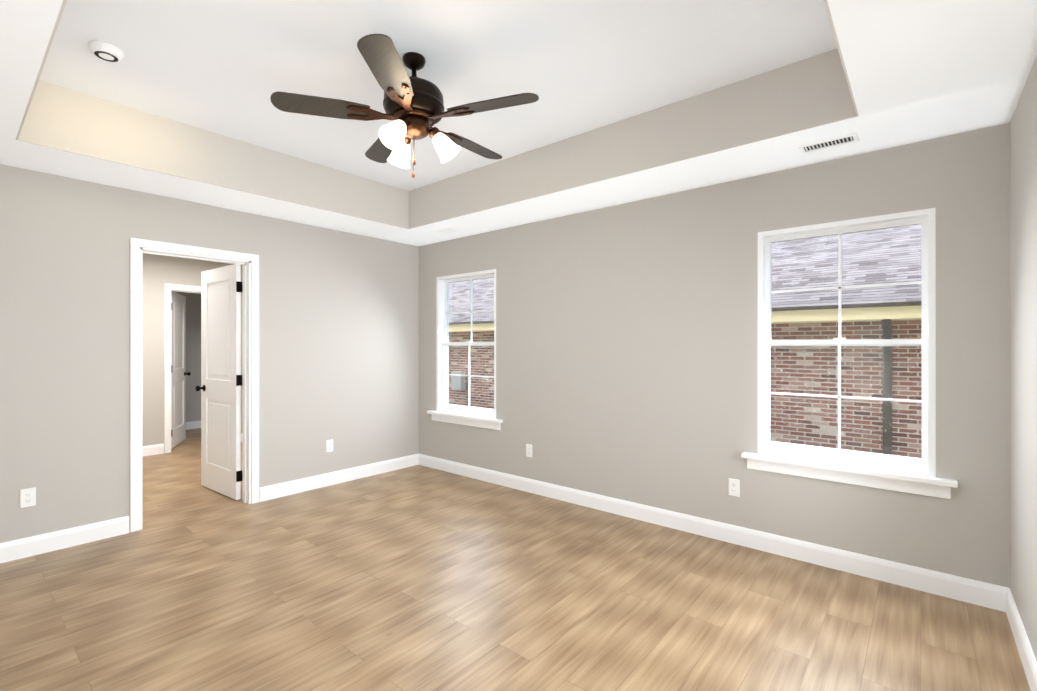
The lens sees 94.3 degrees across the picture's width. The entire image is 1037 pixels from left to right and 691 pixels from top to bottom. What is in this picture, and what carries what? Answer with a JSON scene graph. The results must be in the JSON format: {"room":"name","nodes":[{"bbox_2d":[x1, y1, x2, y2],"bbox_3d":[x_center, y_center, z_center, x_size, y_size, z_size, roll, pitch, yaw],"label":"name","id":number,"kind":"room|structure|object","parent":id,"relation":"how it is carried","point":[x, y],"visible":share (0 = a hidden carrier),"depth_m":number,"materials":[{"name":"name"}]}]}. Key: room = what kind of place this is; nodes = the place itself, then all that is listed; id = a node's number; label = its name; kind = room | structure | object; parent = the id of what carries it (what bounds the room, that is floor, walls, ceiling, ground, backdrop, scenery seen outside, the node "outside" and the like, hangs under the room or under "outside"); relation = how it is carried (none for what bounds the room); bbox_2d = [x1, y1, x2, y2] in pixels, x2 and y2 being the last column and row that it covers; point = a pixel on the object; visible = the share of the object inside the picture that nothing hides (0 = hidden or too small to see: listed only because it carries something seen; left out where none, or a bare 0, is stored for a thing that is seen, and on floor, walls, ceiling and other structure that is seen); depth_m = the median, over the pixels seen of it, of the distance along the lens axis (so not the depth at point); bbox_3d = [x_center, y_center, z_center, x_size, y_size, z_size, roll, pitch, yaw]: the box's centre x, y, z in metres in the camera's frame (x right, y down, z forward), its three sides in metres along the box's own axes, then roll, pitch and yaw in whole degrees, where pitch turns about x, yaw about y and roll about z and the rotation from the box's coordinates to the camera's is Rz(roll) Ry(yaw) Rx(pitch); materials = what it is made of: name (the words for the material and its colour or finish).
{"room":"empty bedroom","nodes":[
{"label":"empty bedroom","id":0,"kind":"room"},
{"bbox_2d":[143,253,241,445],"bbox_3d":[-4.529,0.111,5.871,0.140,2.440,2.930,0,0,40],"label":"wall","id":1,"kind":"structure","parent":0,"point":[159,271],"depth_m":5.96,"materials":[{"name":"grey paint"}]},
{"bbox_2d":[142,444,163,456],"bbox_3d":[-4.838,1.271,5.381,0.016,0.120,1.442,0,0,40],"label":"baseboard","id":2,"kind":"structure","parent":1,"relation":"attached to","point":[156,449],"depth_m":5.85,"materials":[{"name":"white wood"}]},
{"bbox_2d":[171,291,190,448],"bbox_3d":[-4.565,0.312,6.469,0.691,2.015,0.409,0,0,40],"label":"door","id":3,"kind":"structure","parent":1,"relation":"in","point":[178,369],"depth_m":6.46,"materials":[{"name":"white wood"}]},
{"bbox_2d":[0,164,418,542],"bbox_3d":[-2.422,-0.120,3.948,0.140,2.900,3.890,0,0,40],"label":"wall","id":4,"kind":"structure","parent":0,"point":[339,338],"depth_m":3.42,"materials":[{"name":"grey paint"}]},
{"bbox_2d":[20,487,35,507],"bbox_3d":[-3.093,0.960,3.033,0.009,0.116,0.070,0,0,40],"label":"electrical outlet","id":5,"kind":"object","parent":4,"relation":"attached to","point":[28,497],"visible":1,"depth_m":3.03,"materials":[{"name":"white plastic"}]},
{"bbox_2d":[0,516,128,562],"bbox_3d":[-3.134,1.270,2.977,0.016,0.120,1.147,0,0,40],"label":"baseboard","id":6,"kind":"structure","parent":4,"relation":"attached to","point":[61,539],"depth_m":3.15,"materials":[{"name":"white wood"}]},
{"bbox_2d":[130,238,258,532],"bbox_3d":[-2.544,0.281,3.803,0.176,2.098,0.866,0,0,40],"label":"door frame","id":7,"kind":"structure","parent":4,"relation":"attached to","point":[249,263],"depth_m":3.59,"materials":[{"name":"white wood"}]},
{"bbox_2d":[195,264,241,499],"bbox_3d":[-2.700,0.311,4.324,0.755,2.015,0.175,0,0,40],"label":"door","id":8,"kind":"structure","parent":4,"relation":"in","point":[221,377],"depth_m":4.29,"materials":[{"name":"white painted wood"},{"name":"black metal"}]},
{"bbox_2d":[326,439,332,452],"bbox_3d":[-1.797,0.956,4.578,0.009,0.116,0.070,0,0,40],"label":"electrical outlet","id":9,"kind":"object","parent":4,"relation":"attached to","point":[329,445],"visible":1,"depth_m":4.58,"materials":[{"name":"white plastic"}]},
{"bbox_2d":[259,454,419,501],"bbox_3d":[-1.668,1.271,4.726,0.016,0.120,1.667,0,0,40],"label":"baseboard","id":10,"kind":"structure","parent":4,"relation":"attached to","point":[283,489],"depth_m":4.60,"materials":[{"name":"white wood"}]},
{"bbox_2d":[39,0,836,190],"bbox_3d":[-0.538,-1.520,2.461,4.660,0.100,3.750,0,0,40],"label":"ceiling","id":11,"kind":"structure","parent":0,"point":[227,68],"depth_m":2.47,"materials":[{"name":"white paint"}]},
{"bbox_2d":[88,40,123,61],"bbox_3d":[-2.044,-1.451,2.386,0.136,0.038,0.136,0,0,40],"label":"smoke detector","id":12,"kind":"object","parent":11,"relation":"attached to","point":[102,50],"visible":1,"depth_m":2.36,"materials":[{"name":"white plastic"}]},
{"bbox_2d":[270,34,538,177],"bbox_3d":[-0.509,-1.168,2.506,1.272,0.605,1.231,0,0,40],"label":"ceiling fan","id":13,"kind":"object","parent":11,"relation":"hanging from","point":[413,105],"visible":1,"depth_m":2.35,"materials":[{"name":"brown wood"}]},
{"bbox_2d":[0,428,1030,690],"bbox_3d":[-2.314,1.390,3.968,9.600,0.120,4.060,0,0,40],"label":"floor","id":14,"kind":"structure","parent":0,"point":[418,578],"depth_m":2.44,"materials":[{"name":"brown wood"}]},
{"bbox_2d":[186,421,200,429],"bbox_3d":[-5.473,1.272,7.347,0.016,0.120,2.800,0,0,40],"label":"baseboard","id":15,"kind":"structure","parent":14,"relation":"on","point":[193,424],"depth_m":7.68,"materials":[{"name":"white wood"}]},
{"bbox_2d":[0,0,1036,246],"bbox_3d":[-0.538,-1.290,2.460,4.660,0.360,3.750,0,0,40],"label":"ceiling","id":16,"kind":"structure","parent":0,"point":[920,70],"depth_m":2.81,"materials":[{"name":"white paint"}]},
{"bbox_2d":[435,228,457,233],"bbox_3d":[-0.690,-1.105,4.630,0.220,0.008,0.100,0,0,40],"label":"ceiling vent","id":17,"kind":"object","parent":16,"relation":"in","point":[447,230],"visible":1,"depth_m":4.62,"materials":[{"name":"white plastic"}]},
{"bbox_2d":[798,133,858,153],"bbox_3d":[1.700,-1.106,2.639,0.270,0.008,0.125,0,0,40],"label":"ceiling vent","id":18,"kind":"object","parent":16,"relation":"in","point":[832,142],"visible":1,"depth_m":2.63,"materials":[{"name":"white plastic"}]},
{"bbox_2d":[419,123,1009,587],"bbox_3d":[0.721,-0.120,3.962,4.940,2.900,0.170,0,0,40],"label":"wall","id":19,"kind":"structure","parent":0,"point":[627,351],"depth_m":3.32,"materials":[{"name":"grey paint"}]},
{"bbox_2d":[427,269,502,429],"bbox_3d":[-0.524,0.036,4.952,1.050,1.550,0.212,0,0,40],"label":"window","id":20,"kind":"structure","parent":19,"relation":"in","point":[468,415],"depth_m":5.04,"materials":[{"name":"white wood"}]},
{"bbox_2d":[526,444,531,456],"bbox_3d":[0.097,0.955,4.369,0.070,0.116,0.009,0,0,40],"label":"electrical outlet","id":21,"kind":"object","parent":19,"relation":"attached to","point":[528,450],"visible":1,"depth_m":4.37,"materials":[{"name":"white plastic"}]},
{"bbox_2d":[420,454,999,610],"bbox_3d":[0.661,1.270,3.890,4.660,0.120,0.016,0,0,40],"label":"baseboard","id":22,"kind":"structure","parent":19,"relation":"attached to","point":[988,595],"depth_m":3.11,"materials":[{"name":"white wood"}]},
{"bbox_2d":[729,478,739,496],"bbox_3d":[1.449,0.955,3.235,0.070,0.116,0.009,0,0,40],"label":"electrical outlet","id":23,"kind":"object","parent":19,"relation":"attached to","point":[734,487],"visible":1,"depth_m":3.23,"materials":[{"name":"white plastic"}]},
{"bbox_2d":[741,208,957,498],"bbox_3d":[1.929,0.035,2.896,1.050,1.550,0.212,0,0,40],"label":"window","id":24,"kind":"structure","parent":19,"relation":"in","point":[906,474],"depth_m":2.85,"materials":[{"name":"white wood"}]},
{"bbox_2d":[1010,55,1036,660],"bbox_3d":[1.256,-0.121,0.864,0.140,2.900,3.890,0,0,40],"label":"wall","id":25,"kind":"structure","parent":0,"point":[1023,354],"depth_m":2.06,"materials":[{"name":"grey paint"}]},
{"bbox_2d":[1000,586,1036,690],"bbox_3d":[1.241,1.269,0.968,0.016,0.120,3.690,0,0,40],"label":"baseboard","id":26,"kind":"structure","parent":25,"relation":"attached to","point":[1007,602],"depth_m":2.06,"materials":[{"name":"white wood"}]},
{"label":"outside","id":27,"kind":"structure","parent":0,"visible":0},
{"bbox_2d":[449,224,920,321],"bbox_3d":[4.986,-2.231,8.785,24.000,3.567,7.000,0,0,40],"label":"roof","id":28,"kind":"structure","parent":27,"point":[796,260],"depth_m":6.43,"materials":[{"name":"grey"}]},
{"bbox_2d":[449,301,920,454],"bbox_3d":[2.849,0.939,6.235,24.000,2.785,0.409,0,0,40],"label":"gutter","id":29,"kind":"object","parent":28,"relation":"attached to","point":[860,309],"depth_m":5.36,"materials":[{"name":"beige"}]},
{"bbox_3d":[3.057,2.008,10.374,60.000,0.150,60.000,0,0,40],"label":"ground","id":30,"kind":"structure","parent":0,"visible":0},
{"bbox_2d":[449,319,921,457],"bbox_3d":[3.045,1.274,6.469,23.000,3.115,0.200,0,0,40],"label":"wall","id":31,"kind":"structure","parent":30,"relation":"on","point":[822,406],"depth_m":5.75,"materials":[{"name":"brick"}]},
{"bbox_2d":[451,371,464,390],"bbox_3d":[-1.234,0.722,9.848,0.300,0.380,0.120,0,0,40],"label":"meter box","id":32,"kind":"object","parent":31,"relation":"attached to","point":[455,382],"depth_m":9.78,"materials":[{"name":"grey metal"}]}
]}

